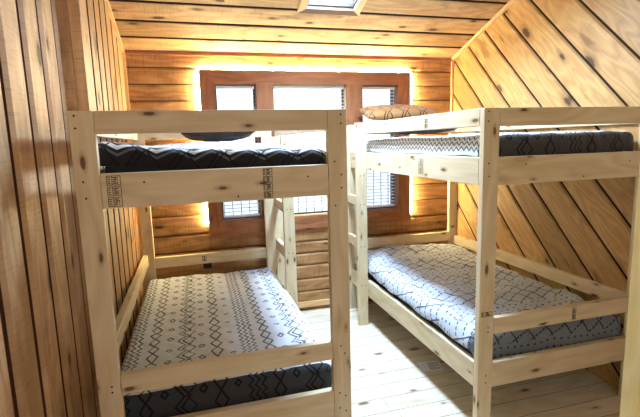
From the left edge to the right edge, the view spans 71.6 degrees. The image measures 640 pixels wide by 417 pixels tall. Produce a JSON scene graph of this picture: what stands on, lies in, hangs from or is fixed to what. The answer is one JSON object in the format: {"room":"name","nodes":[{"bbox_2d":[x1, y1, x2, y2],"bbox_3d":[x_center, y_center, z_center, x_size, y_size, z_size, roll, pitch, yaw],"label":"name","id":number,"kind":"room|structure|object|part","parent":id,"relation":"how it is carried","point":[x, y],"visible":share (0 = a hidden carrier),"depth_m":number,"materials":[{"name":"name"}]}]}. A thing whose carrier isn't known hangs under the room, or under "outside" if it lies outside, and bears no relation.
{"room":"dormitory","nodes":[
{"label":"dormitory","id":0,"kind":"room"},
{"bbox_2d":[0,0,100,416],"bbox_3d":[-0.712,-0.163,-0.030,0.160,3.552,4.773,-4,9,-15],"label":"wall","id":1,"kind":"structure","parent":0,"point":[47,363],"depth_m":1.74,"materials":[{"name":"brown wood"}]},
{"bbox_2d":[56,0,143,367],"bbox_3d":[-1.437,-0.233,2.981,0.160,2.831,1.416,-4,9,-15],"label":"wall","id":2,"kind":"structure","parent":0,"point":[91,52],"depth_m":2.64,"materials":[{"name":"brown wood"}]},
{"bbox_2d":[104,0,124,52],"bbox_3d":[-1.111,-1.601,1.790,0.022,1.232,3.449,-4,9,-15],"label":"trim","id":3,"kind":"structure","parent":2,"relation":"attached to","point":[107,3],"depth_m":3.16,"materials":[{"name":"brown wood"}]},
{"bbox_2d":[125,54,450,309],"bbox_3d":[-0.131,-0.203,4.161,3.172,2.348,0.160,-4,9,-15],"label":"wall","id":4,"kind":"structure","parent":0,"point":[155,82],"depth_m":3.96,"materials":[{"name":"brown wood"}]},
{"bbox_2d":[121,50,145,295],"bbox_3d":[-1.525,-0.093,3.686,0.024,2.348,0.022,-4,9,-15],"label":"trim","id":5,"kind":"structure","parent":4,"relation":"attached to","point":[123,54],"depth_m":3.60,"materials":[{"name":"brown wood"}]},
{"bbox_2d":[204,263,211,268],"bbox_3d":[-0.991,0.504,3.917,0.070,0.050,0.034,-4,9,-15],"label":"outlet box","id":6,"kind":"object","parent":4,"relation":"attached to","point":[207,265],"visible":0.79,"depth_m":3.91,"materials":[{"name":"black plastic"}]},
{"bbox_2d":[215,84,261,220],"bbox_3d":[-0.721,-0.485,3.922,0.355,1.184,0.101,-4,9,-15],"label":"window","id":7,"kind":"structure","parent":4,"relation":"in","point":[254,85],"depth_m":3.92,"materials":[{"name":"brown wood"}]},
{"bbox_2d":[216,86,259,217],"bbox_3d":[-0.715,-0.488,3.899,0.323,1.141,0.038,-4,9,-15],"label":"window blind","id":8,"kind":"object","parent":7,"relation":"attached to","point":[217,87],"visible":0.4,"depth_m":3.93,"materials":[{"name":"white"}]},
{"bbox_3d":[-0.731,-1.041,3.819,0.323,0.022,0.032,-4,9,-15],"label":"head rail","id":9,"kind":"part","parent":8,"relation":"part of","materials":[{"name":"white plastic"}]},
{"bbox_3d":[-0.700,0.070,3.986,0.323,0.012,0.024,-4,9,-15],"label":"rail","id":10,"kind":"part","parent":8,"relation":"part of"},
{"bbox_2d":[125,49,451,61],"bbox_3d":[-0.137,-1.340,3.902,2.928,0.032,0.022,-4,9,-15],"label":"trim","id":11,"kind":"structure","parent":4,"relation":"attached to","point":[127,51],"depth_m":3.84,"materials":[{"name":"brown wood"}]},
{"bbox_2d":[197,68,407,224],"bbox_3d":[-0.060,-0.555,4.032,1.950,1.358,0.014,-4,9,-15],"label":"light strip","id":12,"kind":"object","parent":4,"relation":"attached to","point":[199,68],"visible":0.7,"depth_m":3.85,"materials":[{"name":"white plastic"}]},
{"bbox_2d":[198,69,410,235],"bbox_3d":[-0.059,-0.520,4.038,1.930,1.408,0.032,-4,9,-15],"label":"trim","id":13,"kind":"structure","parent":4,"relation":"attached to","point":[264,80],"depth_m":3.97,"materials":[{"name":"brown wood"}]},
{"bbox_2d":[273,85,345,215],"bbox_3d":[-0.087,-0.529,4.095,0.681,1.184,0.101,-4,9,-15],"label":"window","id":14,"kind":"structure","parent":4,"relation":"in","point":[343,95],"depth_m":4.11,"materials":[{"name":"brown wood"}]},
{"bbox_2d":[273,86,343,208],"bbox_3d":[-0.082,-0.554,4.069,0.649,1.096,0.038,-4,9,-15],"label":"window blind","id":15,"kind":"object","parent":14,"relation":"attached to","point":[274,87],"visible":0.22,"depth_m":4.03,"materials":[{"name":"white"}]},
{"bbox_3d":[-0.098,-1.085,3.992,0.649,0.022,0.032,-4,9,-15],"label":"head rail","id":16,"kind":"part","parent":15,"relation":"part of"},
{"bbox_3d":[-0.068,-0.019,4.153,0.649,0.012,0.024,-4,9,-15],"label":"rail","id":17,"kind":"part","parent":15,"relation":"part of","materials":[{"name":"white plastic"}]},
{"bbox_2d":[298,296,370,307],"bbox_3d":[-0.074,0.906,4.235,2.912,0.050,0.028,-4,9,-15],"label":"baseboard","id":18,"kind":"structure","parent":4,"relation":"attached to","point":[319,302],"depth_m":4.23,"materials":[{"name":"brown wood"}]},
{"bbox_2d":[363,85,396,210],"bbox_3d":[0.555,-0.574,4.271,0.365,1.184,0.101,-4,9,-15],"label":"window","id":19,"kind":"structure","parent":4,"relation":"in","point":[395,86],"depth_m":4.33,"materials":[{"name":"brown wood"}]},
{"bbox_2d":[363,87,394,207],"bbox_3d":[0.561,-0.576,4.249,0.333,1.141,0.038,-4,9,-15],"label":"window blind","id":20,"kind":"object","parent":19,"relation":"attached to","point":[364,88],"visible":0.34,"depth_m":4.29,"materials":[{"name":"white"}]},
{"bbox_3d":[0.545,-1.130,4.168,0.333,0.022,0.032,-4,9,-15],"label":"head rail","id":21,"kind":"part","parent":20,"relation":"part of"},
{"bbox_3d":[0.576,-0.019,4.336,0.333,0.012,0.024,-4,9,-15],"label":"rail","id":22,"kind":"part","parent":20,"relation":"part of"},
{"bbox_3d":[0.677,-0.573,4.271,0.002,1.121,0.002,-4,9,-15],"label":"ladder cord","id":23,"kind":"part","parent":20,"relation":"part of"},
{"bbox_2d":[450,60,453,111],"bbox_3d":[1.314,-0.289,4.463,0.020,2.348,0.022,-4,9,-15],"label":"trim","id":24,"kind":"structure","parent":4,"relation":"attached to","point":[452,61],"depth_m":4.32,"materials":[{"name":"brown wood"}]},
{"bbox_2d":[109,0,509,57],"bbox_3d":[0.670,-1.630,0.875,3.172,1.398,6.149,-4,9,-15],"label":"ceiling","id":25,"kind":"structure","parent":0,"point":[406,28],"depth_m":3.49,"materials":[{"name":"brown wood"}]},
{"bbox_2d":[297,0,366,15],"bbox_3d":[0.162,-1.551,2.954,0.479,0.295,0.749,-4,9,-15],"label":"window","id":26,"kind":"structure","parent":25,"relation":"attached to","point":[304,6],"depth_m":3.28,"materials":[{"name":"wood"}]},
{"bbox_2d":[300,301,620,416],"bbox_3d":[0.671,1.444,1.367,3.320,0.120,6.249,-4,9,-15],"label":"floor","id":27,"kind":"structure","parent":0,"point":[388,380],"depth_m":2.86,"materials":[{"name":"beige wood"}]},
{"bbox_2d":[67,109,351,416],"bbox_3d":[-0.625,0.313,2.901,1.205,1.731,1.975,-4,9,-16],"label":"bunk bed","id":28,"kind":"object","parent":27,"relation":"on","point":[97,190],"visible":0.75,"depth_m":1.94,"materials":[{"name":"white wood"}]},
{"bbox_3d":[-0.892,0.482,1.831,0.089,1.731,0.038,-4,9,-16],"label":"corner post","id":29,"kind":"part","parent":28,"relation":"part of","materials":[{"name":"white wood"}]},
{"bbox_3d":[-1.208,-0.459,2.622,0.038,0.089,1.896,-4,9,-16],"label":"guard rail","id":30,"kind":"part","parent":28,"relation":"part of","materials":[{"name":"white wood"}]},
{"bbox_3d":[-1.180,0.560,2.775,0.038,0.089,1.896,-4,9,-16],"label":"guard rail","id":31,"kind":"part","parent":28,"relation":"part of","materials":[{"name":"white wood"}]},
{"bbox_2d":[105,166,173,172],"bbox_3d":[-0.683,-0.290,2.808,0.930,0.127,1.790,-4,9,-15],"label":"mattress","id":32,"kind":"object","parent":28,"relation":"on","point":[109,169],"visible":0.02,"depth_m":1.85,"materials":[{"name":"fabric"}]},
{"bbox_2d":[98,142,325,169],"bbox_3d":[-0.682,-0.354,2.798,1.009,0.147,1.872,-4,9,-15],"label":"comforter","id":33,"kind":"object","parent":32,"relation":"on","point":[188,155],"visible":0.98,"depth_m":1.92,"materials":[{"name":"black fabric"}]},
{"bbox_2d":[181,131,254,141],"bbox_3d":[-0.804,-0.601,3.484,0.560,0.153,0.347,-4,9,-16],"label":"pillow","id":34,"kind":"object","parent":33,"relation":"on","point":[196,136],"visible":0.48,"depth_m":3.35,"materials":[{"name":"grey fabric"}]},
{"bbox_3d":[-1.430,0.219,3.671,0.089,1.731,0.038,-4,9,-16],"label":"corner post","id":35,"kind":"part","parent":28,"relation":"part of","materials":[{"name":"white wood"}]},
{"bbox_3d":[-0.960,-0.627,3.688,0.935,0.089,0.037,-4,9,-16],"label":"guard rail","id":36,"kind":"part","parent":28,"relation":"part of","materials":[{"name":"white wood"}]},
{"bbox_3d":[-0.422,-0.364,1.847,0.935,0.089,0.037,-4,9,-16],"label":"guard rail","id":37,"kind":"part","parent":28,"relation":"part of","materials":[{"name":"white wood"}]},
{"bbox_3d":[-0.931,0.424,3.846,0.935,0.089,0.037,-4,9,-16],"label":"guard rail","id":38,"kind":"part","parent":28,"relation":"part of","materials":[{"name":"white wood"}]},
{"bbox_3d":[-0.415,-0.100,1.887,0.935,0.140,0.037,-4,9,-16],"label":"rail","id":39,"kind":"part","parent":28,"relation":"part of","materials":[{"name":"white wood"}]},
{"bbox_3d":[-0.393,0.709,2.009,0.935,0.089,0.037,-4,9,-16],"label":"guard rail","id":40,"kind":"part","parent":28,"relation":"part of","materials":[{"name":"white wood"}]},
{"bbox_3d":[-0.385,0.979,2.050,0.935,0.140,0.037,-4,9,-16],"label":"rail","id":41,"kind":"part","parent":28,"relation":"part of","materials":[{"name":"white wood"}]},
{"bbox_3d":[-0.445,0.150,3.949,0.089,1.731,0.038,-4,9,-16],"label":"corner post","id":42,"kind":"part","parent":28,"relation":"part of","materials":[{"name":"white wood"}]},
{"bbox_3d":[-0.125,-0.508,2.743,0.038,0.089,1.539,-4,9,-16],"label":"guard rail","id":43,"kind":"part","parent":28,"relation":"part of","materials":[{"name":"white wood"}]},
{"bbox_3d":[-0.137,0.811,3.116,0.038,0.140,1.896,-4,9,-16],"label":"rail","id":44,"kind":"part","parent":28,"relation":"part of","materials":[{"name":"white wood"}]},
{"bbox_3d":[0.093,0.413,2.108,0.089,1.731,0.038,-4,9,-16],"label":"corner post","id":45,"kind":"part","parent":28,"relation":"part of","materials":[{"name":"white wood"}]},
{"bbox_2d":[418,361,442,371],"bbox_3d":[0.780,1.113,3.133,0.164,0.002,0.135,-2,9,-3],"label":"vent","id":46,"kind":"object","parent":27,"relation":"on","point":[428,365],"visible":1,"depth_m":3.13,"materials":[{"name":"beige metal"}]},
{"bbox_2d":[346,106,639,416],"bbox_3d":[1.045,0.198,3.351,1.205,1.731,1.975,-4,9,-15],"label":"bunk bed","id":47,"kind":"object","parent":27,"relation":"on","point":[488,170],"visible":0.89,"depth_m":2.47,"materials":[{"name":"white wood"}]},
{"bbox_3d":[0.330,0.098,4.148,0.089,1.731,0.038,-4,9,-15],"label":"corner post","id":48,"kind":"part","parent":47,"relation":"part of","materials":[{"name":"white wood"}]},
{"bbox_3d":[0.830,0.303,4.321,0.935,0.089,0.037,-4,9,-15],"label":"guard rail","id":49,"kind":"part","parent":47,"relation":"part of","materials":[{"name":"white wood"}]},
{"bbox_3d":[0.800,-0.748,4.162,0.935,0.089,0.037,-4,9,-15],"label":"guard rail","id":50,"kind":"part","parent":47,"relation":"part of","materials":[{"name":"white wood"}]},
{"bbox_3d":[0.585,0.763,3.300,0.038,0.140,1.896,-4,9,-15],"label":"rail","id":51,"kind":"part","parent":47,"relation":"part of","materials":[{"name":"white wood"}]},
{"bbox_3d":[0.555,-0.316,3.137,0.038,0.140,1.896,-4,9,-15],"label":"rail","id":52,"kind":"part","parent":47,"relation":"part of","materials":[{"name":"white wood"}]},
{"bbox_2d":[368,272,472,355],"bbox_3d":[1.099,0.664,3.445,0.930,0.132,1.790,-4,9,-15],"label":"mattress","id":53,"kind":"object","parent":47,"relation":"on","point":[370,276],"visible":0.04,"depth_m":3.16,"materials":[{"name":"black fabric"}]},
{"bbox_2d":[355,243,621,358],"bbox_3d":[1.079,0.576,3.428,1.070,0.267,1.904,-4,9,-15],"label":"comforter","id":54,"kind":"object","parent":53,"relation":"on","point":[438,281],"visible":0.8,"depth_m":2.99,"materials":[{"name":"grey fabric"}]},
{"bbox_3d":[0.596,-0.555,2.928,0.038,0.089,1.539,-4,9,-15],"label":"guard rail","id":55,"kind":"part","parent":47,"relation":"part of","materials":[{"name":"white wood"}]},
{"bbox_3d":[1.316,0.029,4.422,0.089,1.731,0.038,-4,9,-15],"label":"corner post","id":56,"kind":"part","parent":47,"relation":"part of","materials":[{"name":"white wood"}]},
{"bbox_3d":[0.859,0.361,2.305,0.089,1.731,0.038,-4,9,-15],"label":"corner post","id":57,"kind":"part","parent":47,"relation":"part of","materials":[{"name":"white wood"}]},
{"bbox_2d":[369,150,622,156],"bbox_3d":[1.068,-0.420,3.282,0.930,0.147,1.790,-4,9,-15],"label":"mattress","id":58,"kind":"object","parent":47,"relation":"on","point":[615,150],"visible":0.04,"depth_m":2.46,"materials":[{"name":"fabric"}]},
{"bbox_2d":[366,130,633,156],"bbox_3d":[1.061,-0.479,3.271,1.026,0.145,1.876,-4,9,-15],"label":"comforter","id":59,"kind":"object","parent":58,"relation":"on","point":[553,142],"visible":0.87,"depth_m":2.44,"materials":[{"name":"grey fabric"}]},
{"bbox_2d":[390,128,456,134],"bbox_3d":[0.881,-0.711,3.926,0.598,0.114,0.367,-4,9,-18],"label":"pillow","id":60,"kind":"object","parent":59,"relation":"on","point":[421,132],"visible":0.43,"depth_m":3.82,"materials":[{"name":"grey fabric"}]},
{"bbox_2d":[357,104,438,120],"bbox_3d":[0.702,-0.849,3.939,0.695,0.162,0.315,-3,9,-11],"label":"pillow","id":61,"kind":"object","parent":60,"relation":"on","point":[397,111],"visible":0.78,"depth_m":3.82,"materials":[{"name":"beige fabric"}]},
{"bbox_3d":[1.613,0.434,3.548,0.038,0.089,1.896,-4,9,-15],"label":"guard rail","id":62,"kind":"part","parent":47,"relation":"part of","materials":[{"name":"white wood"}]},
{"bbox_3d":[1.583,-0.652,3.385,0.038,0.089,1.896,-4,9,-15],"label":"guard rail","id":63,"kind":"part","parent":47,"relation":"part of","materials":[{"name":"white wood"}]},
{"bbox_3d":[1.367,0.859,2.522,0.935,0.140,0.037,-4,9,-15],"label":"rail","id":64,"kind":"part","parent":47,"relation":"part of","materials":[{"name":"white wood"}]},
{"bbox_3d":[1.360,0.588,2.481,0.935,0.089,0.037,-4,9,-15],"label":"guard rail","id":65,"kind":"part","parent":47,"relation":"part of","materials":[{"name":"white wood"}]},
{"bbox_3d":[1.337,-0.220,2.359,0.935,0.140,0.037,-4,9,-15],"label":"rail","id":66,"kind":"part","parent":47,"relation":"part of","materials":[{"name":"white wood"}]},
{"bbox_3d":[1.330,-0.484,2.319,0.935,0.089,0.037,-4,9,-15],"label":"guard rail","id":67,"kind":"part","parent":47,"relation":"part of","materials":[{"name":"white wood"}]},
{"bbox_3d":[1.846,0.293,2.579,0.089,1.731,0.038,-4,9,-15],"label":"corner post","id":68,"kind":"part","parent":47,"relation":"part of","materials":[{"name":"white wood"}]},
{"bbox_2d":[619,164,639,416],"bbox_3d":[1.077,-0.280,1.388,0.098,3.260,0.060,-4,9,-15],"label":"trim","id":69,"kind":"structure","parent":27,"relation":"on","point":[630,392],"depth_m":1.49,"materials":[{"name":"beige wood"}]},
{"bbox_2d":[453,0,639,388],"bbox_3d":[2.210,-0.474,1.487,0.160,3.569,6.186,-4,9,-15],"label":"wall","id":70,"kind":"structure","parent":0,"point":[537,53],"depth_m":3.08,"materials":[{"name":"brown wood"}]},
{"bbox_2d":[452,0,515,59],"bbox_3d":[1.727,-1.797,2.567,0.024,1.232,3.449,-4,9,-15],"label":"trim","id":71,"kind":"structure","parent":70,"relation":"attached to","point":[493,19],"depth_m":3.79,"materials":[{"name":"wood"}]},
{"label":"outside","id":72,"kind":"structure","parent":0,"visible":0},
{"bbox_2d":[223,170,389,214],"bbox_3d":[-2.649,-0.157,17.221,28.000,0.900,25.700,-4,9,-15],"label":"ground","id":73,"kind":"structure","parent":72,"point":[310,209],"depth_m":14.22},
{"bbox_2d":[223,171,388,214],"bbox_3d":[-0.366,0.289,5.394,3.500,1.620,0.060,-4,9,-15],"label":"deck railing","id":74,"kind":"object","parent":73,"relation":"on","point":[373,171],"visible":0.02,"depth_m":5.58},
{"bbox_3d":[-0.653,0.782,2.970,0.930,0.139,1.790,-4,9,-15],"label":"mattress","id":75,"kind":"object","parent":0,"visible":0},
{"bbox_2d":[121,268,331,416],"bbox_3d":[-0.677,0.751,2.958,1.043,0.175,1.862,-4,9,-15],"label":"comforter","id":76,"kind":"object","parent":75,"relation":"on","point":[198,316],"visible":0.88,"depth_m":2.55,"materials":[{"name":"white fabric"}]}
]}

